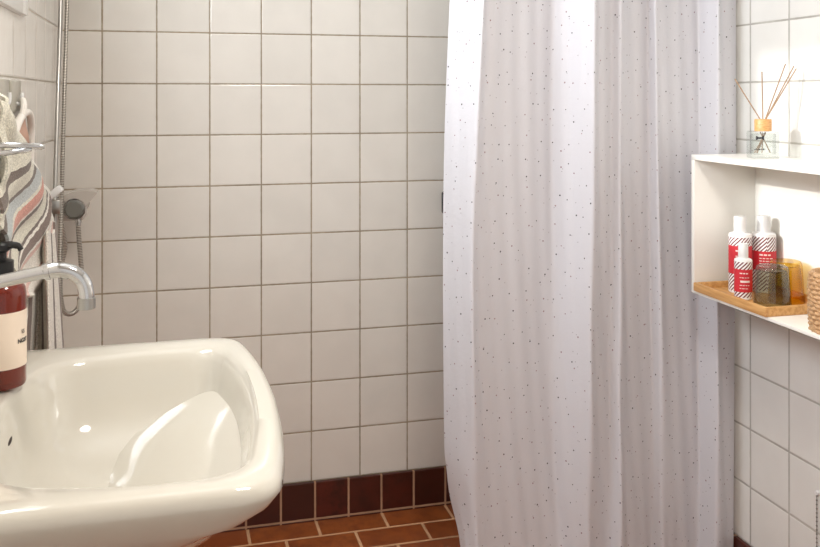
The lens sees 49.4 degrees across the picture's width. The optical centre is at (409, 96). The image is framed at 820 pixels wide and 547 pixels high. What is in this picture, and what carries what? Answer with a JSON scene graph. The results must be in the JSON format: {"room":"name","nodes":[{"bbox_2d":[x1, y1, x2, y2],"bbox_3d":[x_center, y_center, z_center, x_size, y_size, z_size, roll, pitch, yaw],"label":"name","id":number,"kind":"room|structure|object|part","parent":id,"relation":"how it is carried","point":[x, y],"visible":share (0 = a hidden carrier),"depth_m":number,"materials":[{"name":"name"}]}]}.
{"room":"bathroom","nodes":[
{"label":"bathroom","id":0,"kind":"room"},
{"bbox_2d":[0,0,62,321],"bbox_3d":[-0.549,0.130,0.672,0.120,2.300,3.782,0,0,-15],"label":"wall","id":1,"kind":"structure","parent":0,"point":[28,44],"depth_m":2.06,"materials":[{"name":"tile"}]},
{"bbox_2d":[0,79,11,104],"bbox_3d":[-0.726,-0.001,1.602,0.019,0.062,0.104,0,0,-15],"label":"wall hook","id":2,"kind":"object","parent":1,"relation":"attached to","point":[4,83],"visible":0.45,"depth_m":1.60,"materials":[{"name":"silver plastic"}]},
{"bbox_3d":[-0.732,-0.001,1.600,0.006,0.062,0.104,0,0,-15],"label":"hook plate","id":3,"kind":"part","parent":2,"relation":"part of","materials":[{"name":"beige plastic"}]},
{"bbox_2d":[0,93,63,349],"bbox_3d":[-0.706,0.321,1.657,0.079,0.657,0.718,0,0,-15],"label":"striped towel","id":4,"kind":"object","parent":2,"relation":"hanging from","point":[26,216],"visible":0.66,"depth_m":1.64,"materials":[{"name":"fabric"}]},
{"bbox_2d":[0,0,27,15],"bbox_3d":[-0.723,-0.487,1.403,0.102,0.645,0.864,0,0,-15],"label":"window","id":5,"kind":"structure","parent":1,"relation":"in","point":[20,7],"depth_m":1.72,"materials":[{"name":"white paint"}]},
{"bbox_2d":[9,80,23,112],"bbox_3d":[-0.761,-0.001,1.734,0.019,0.062,0.104,0,0,-15],"label":"wall hook","id":6,"kind":"object","parent":1,"relation":"attached to","point":[14,86],"visible":0.89,"depth_m":1.72,"materials":[{"name":"silver plastic"}]},
{"bbox_2d":[16,97,34,160],"bbox_3d":[-0.760,0.090,1.748,0.025,0.180,0.237,0,0,-15],"label":"cloth","id":7,"kind":"object","parent":6,"relation":"hanging from","point":[28,132],"visible":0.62,"depth_m":1.74,"materials":[{"name":"white fabric"}]},
{"bbox_2d":[0,142,44,155],"bbox_3d":[-0.608,0.080,1.339,0.111,0.070,0.040,0,0,-15],"label":"towel rack","id":8,"kind":"object","parent":1,"relation":"attached to","point":[20,148],"visible":1,"depth_m":1.34,"materials":[{"name":"silver metal"}]},
{"bbox_3d":[-0.606,0.084,1.335,0.074,0.014,0.009,0,0,-15],"label":"rail arm","id":9,"kind":"part","parent":8,"relation":"part of","materials":[{"name":"silver metal"}]},
{"bbox_3d":[-0.598,0.074,1.341,0.091,0.012,0.010,0,0,-15],"label":"rail arm","id":10,"kind":"part","parent":8,"relation":"part of","materials":[{"name":"silver metal"}]},
{"bbox_2d":[0,262,95,310],"bbox_3d":[-0.534,0.262,1.224,0.194,0.067,0.052,0,0,-15],"label":"tap","id":11,"kind":"object","parent":1,"relation":"attached to","point":[86,300],"visible":1,"depth_m":1.23,"materials":[{"name":"silver metal"}]},
{"bbox_3d":[-0.557,0.255,1.218,0.114,0.044,0.019,0,0,-15],"label":"spout arm","id":12,"kind":"part","parent":11,"relation":"part of","materials":[{"name":"silver metal"}]},
{"bbox_3d":[-0.473,0.260,1.240,0.064,0.061,0.022,0,0,-15],"label":"spout","id":13,"kind":"part","parent":11,"relation":"part of","materials":[{"name":"silver metal"}]},
{"bbox_2d":[50,185,63,213],"bbox_3d":[-0.864,0.249,2.167,0.044,0.072,0.057,0,0,-15],"label":"holder","id":14,"kind":"object","parent":1,"relation":"attached to","point":[56,203],"visible":0.62,"depth_m":2.16,"materials":[{"name":"white"}]},
{"bbox_3d":[-0.857,0.230,2.152,0.038,0.034,0.024,0,0,-15],"label":"holder arm","id":15,"kind":"part","parent":14,"relation":"part of","materials":[{"name":"white"}]},
{"bbox_2d":[53,0,62,225],"bbox_3d":[-0.888,0.090,2.229,0.016,1.061,0.236,0,0,-15],"label":"pipe","id":16,"kind":"object","parent":1,"relation":"attached to","point":[60,4],"visible":0.44,"depth_m":2.27,"materials":[{"name":"grey metal"}]},
{"bbox_2d":[61,222,83,316],"bbox_3d":[-0.874,0.441,2.295,0.031,0.246,0.084,0,0,29],"label":"shower hose","id":17,"kind":"object","parent":1,"relation":"attached to","point":[65,312],"visible":0.57,"depth_m":2.29,"materials":[{"name":"metal"}]},
{"bbox_2d":[57,188,97,225],"bbox_3d":[-0.884,0.289,2.368,0.108,0.093,0.160,0,0,-15],"label":"shower mixer","id":18,"kind":"object","parent":1,"relation":"attached to","point":[77,201],"visible":0.93,"depth_m":2.30,"materials":[{"name":"silver"}]},
{"bbox_2d":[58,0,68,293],"bbox_3d":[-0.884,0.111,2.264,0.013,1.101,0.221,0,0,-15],"label":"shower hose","id":19,"kind":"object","parent":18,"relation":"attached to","point":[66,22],"visible":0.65,"depth_m":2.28,"materials":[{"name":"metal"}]},
{"bbox_3d":[-0.867,0.290,2.302,0.049,0.047,0.024,0,0,-15],"label":"knob","id":20,"kind":"part","parent":18,"relation":"part of","materials":[{"name":"grey plastic"}]},
{"bbox_2d":[75,219,81,225],"bbox_3d":[-0.866,0.324,2.327,0.017,0.024,0.017,0,0,-15],"label":"outlet","id":21,"kind":"object","parent":18,"relation":"attached to","point":[78,222],"depth_m":2.32,"materials":[{"name":"silver metal"}]},
{"bbox_3d":[-0.864,0.266,2.340,0.082,0.046,0.072,0,0,-15],"label":"lever","id":22,"kind":"part","parent":18,"relation":"part of","materials":[{"name":"silver"}]},
{"bbox_2d":[0,338,284,546],"bbox_3d":[-0.407,0.531,1.232,0.440,0.217,0.640,0,0,-15],"label":"washbasin","id":23,"kind":"object","parent":1,"relation":"attached to","point":[176,443],"visible":0.98,"depth_m":1.30,"materials":[{"name":"beige ceramic"}]},
{"bbox_2d":[0,241,26,391],"bbox_3d":[-0.600,0.318,1.307,0.072,0.212,0.071,0,0,-15],"label":"soap bottle","id":24,"kind":"object","parent":23,"relation":"on","point":[13,299],"visible":0.97,"depth_m":1.29,"materials":[{"name":"brown plastic"}]},
{"bbox_3d":[0.025,-0.720,2.134,1.745,0.025,0.025,0,0,-15],"label":"curtain rod","id":25,"kind":"object","parent":1,"relation":"attached to","visible":0},
{"bbox_2d":[443,0,735,546],"bbox_3d":[0.475,0.262,2.259,0.795,1.936,0.118,0,0,-15],"label":"shower curtain","id":26,"kind":"object","parent":25,"relation":"hanging from","point":[589,391],"visible":0.98,"depth_m":2.25,"materials":[{"name":"white fabric"}]},
{"bbox_2d":[63,0,449,483],"bbox_3d":[-0.152,0.130,2.798,1.985,2.300,0.120,0,0,-15],"label":"wall","id":27,"kind":"structure","parent":0,"point":[267,175],"depth_m":2.68,"materials":[{"name":"tile"}]},
{"bbox_2d":[220,466,450,532],"bbox_3d":[-0.135,1.221,2.734,1.745,0.118,0.012,0,0,-15],"label":"baseboard","id":28,"kind":"structure","parent":27,"relation":"attached to","point":[310,501],"depth_m":2.72,"materials":[{"name":"tile"}]},
{"bbox_2d":[196,504,459,546],"bbox_3d":[0.336,1.330,0.971,1.985,0.100,3.902,0,0,-15],"label":"floor","id":29,"kind":"structure","parent":0,"point":[435,526],"depth_m":2.62,"materials":[{"name":"tile"}]},
{"bbox_2d":[733,0,819,546],"bbox_3d":[1.253,0.130,1.154,0.120,2.300,3.782,0,0,-15],"label":"wall","id":30,"kind":"structure","parent":0,"point":[777,367],"depth_m":2.21,"materials":[{"name":"tile"}]},
{"bbox_2d":[733,533,750,546],"bbox_3d":[1.190,1.221,1.131,0.012,0.118,3.770,0,0,-15],"label":"baseboard","id":31,"kind":"structure","parent":30,"relation":"attached to","point":[737,541],"depth_m":2.34,"materials":[{"name":"tile"}]},
{"bbox_2d":[691,153,819,339],"bbox_3d":[0.882,0.319,1.952,0.183,0.347,0.657,0,0,-15],"label":"wall shelf","id":32,"kind":"object","parent":30,"relation":"attached to","point":[786,189],"visible":0.77,"depth_m":2.21,"materials":[{"name":"white paint"}]},
{"bbox_3d":[0.799,0.321,2.264,0.183,0.326,0.013,0,0,-15],"label":"panel","id":33,"kind":"part","parent":32,"relation":"part of","materials":[{"name":"white paint"}]},
{"bbox_2d":[694,280,807,316],"bbox_3d":[0.832,0.473,2.115,0.182,0.021,0.280,0,0,-15],"label":"tray","id":34,"kind":"object","parent":32,"relation":"on","point":[718,290],"visible":0.7,"depth_m":2.09,"materials":[{"name":"brown wood"}]},
{"bbox_2d":[728,215,751,292],"bbox_3d":[0.809,0.385,2.182,0.056,0.186,0.056,0,0,7],"label":"toiletry bottle","id":35,"kind":"object","parent":34,"relation":"on","point":[740,234],"visible":0.45,"depth_m":2.17,"materials":[{"name":"white"}]},
{"bbox_2d":[734,243,752,299],"bbox_3d":[0.789,0.412,2.111,0.042,0.131,0.042,0,0,7],"label":"toiletry bottle","id":36,"kind":"object","parent":34,"relation":"on","point":[743,271],"visible":0.98,"depth_m":2.10,"materials":[{"name":"white plastic"}]},
{"bbox_2d":[740,273,749,288],"bbox_3d":[0.786,0.432,2.092,0.023,0.038,0.003,0,0,10],"label":"print","id":37,"kind":"object","parent":36,"relation":"attached to","point":[744,277],"depth_m":2.09},
{"bbox_2d":[752,215,776,293],"bbox_3d":[0.870,0.385,2.192,0.058,0.186,0.058,0,0,7],"label":"toiletry bottle","id":38,"kind":"object","parent":34,"relation":"on","point":[764,250],"visible":0.98,"depth_m":2.17,"materials":[{"name":"white plastic"}]},
{"bbox_2d":[759,254,772,266],"bbox_3d":[0.865,0.398,2.165,0.030,0.031,0.004,0,0,11],"label":"print","id":39,"kind":"object","parent":38,"relation":"attached to","point":[765,260],"depth_m":2.16},
{"bbox_3d":[0.882,0.151,1.952,0.183,0.013,0.657,0,0,-15],"label":"panel","id":40,"kind":"part","parent":32,"relation":"part of","materials":[{"name":"white paint"}]},
{"bbox_3d":[0.882,0.488,1.952,0.183,0.008,0.657,0,0,-15],"label":"panel","id":41,"kind":"part","parent":32,"relation":"part of","materials":[{"name":"white paint"}]},
{"bbox_2d":[734,64,796,152],"bbox_3d":[0.843,0.033,2.112,0.139,0.224,0.041,0,0,2],"label":"reed diffuser","id":42,"kind":"object","parent":32,"relation":"on","point":[762,124],"visible":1,"depth_m":2.11,"materials":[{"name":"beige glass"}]},
{"bbox_2d":[754,136,763,149],"bbox_3d":[0.822,0.108,2.093,0.025,0.034,0.001,0,0,2],"label":"label","id":43,"kind":"object","parent":42,"relation":"attached to","point":[757,137],"depth_m":2.09,"materials":[{"name":"white paper"}]},
{"bbox_3d":[0.968,0.321,1.975,0.006,0.326,0.631,0,0,-15],"label":"panel","id":44,"kind":"part","parent":32,"relation":"part of","materials":[{"name":"white paint"}]},
{"bbox_2d":[807,268,819,334],"bbox_3d":[0.882,0.422,1.836,0.119,0.124,0.119,0,0,-44],"label":"woven basket","id":45,"kind":"object","parent":32,"relation":"on","point":[813,303],"visible":1,"depth_m":1.83,"materials":[{"name":"beige wicker"}]},
{"bbox_2d":[815,490,819,546],"bbox_3d":[0.944,1.087,2.066,0.006,0.347,0.010,0,0,-15],"label":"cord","id":46,"kind":"object","parent":30,"relation":"hanging from","point":[817,491],"visible":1,"depth_m":2.06,"materials":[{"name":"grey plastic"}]},
{"bbox_3d":[0.943,1.090,2.066,0.004,0.340,0.004,0,0,-15],"label":"cord","id":47,"kind":"part","parent":46,"relation":"part of","materials":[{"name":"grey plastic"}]}
]}

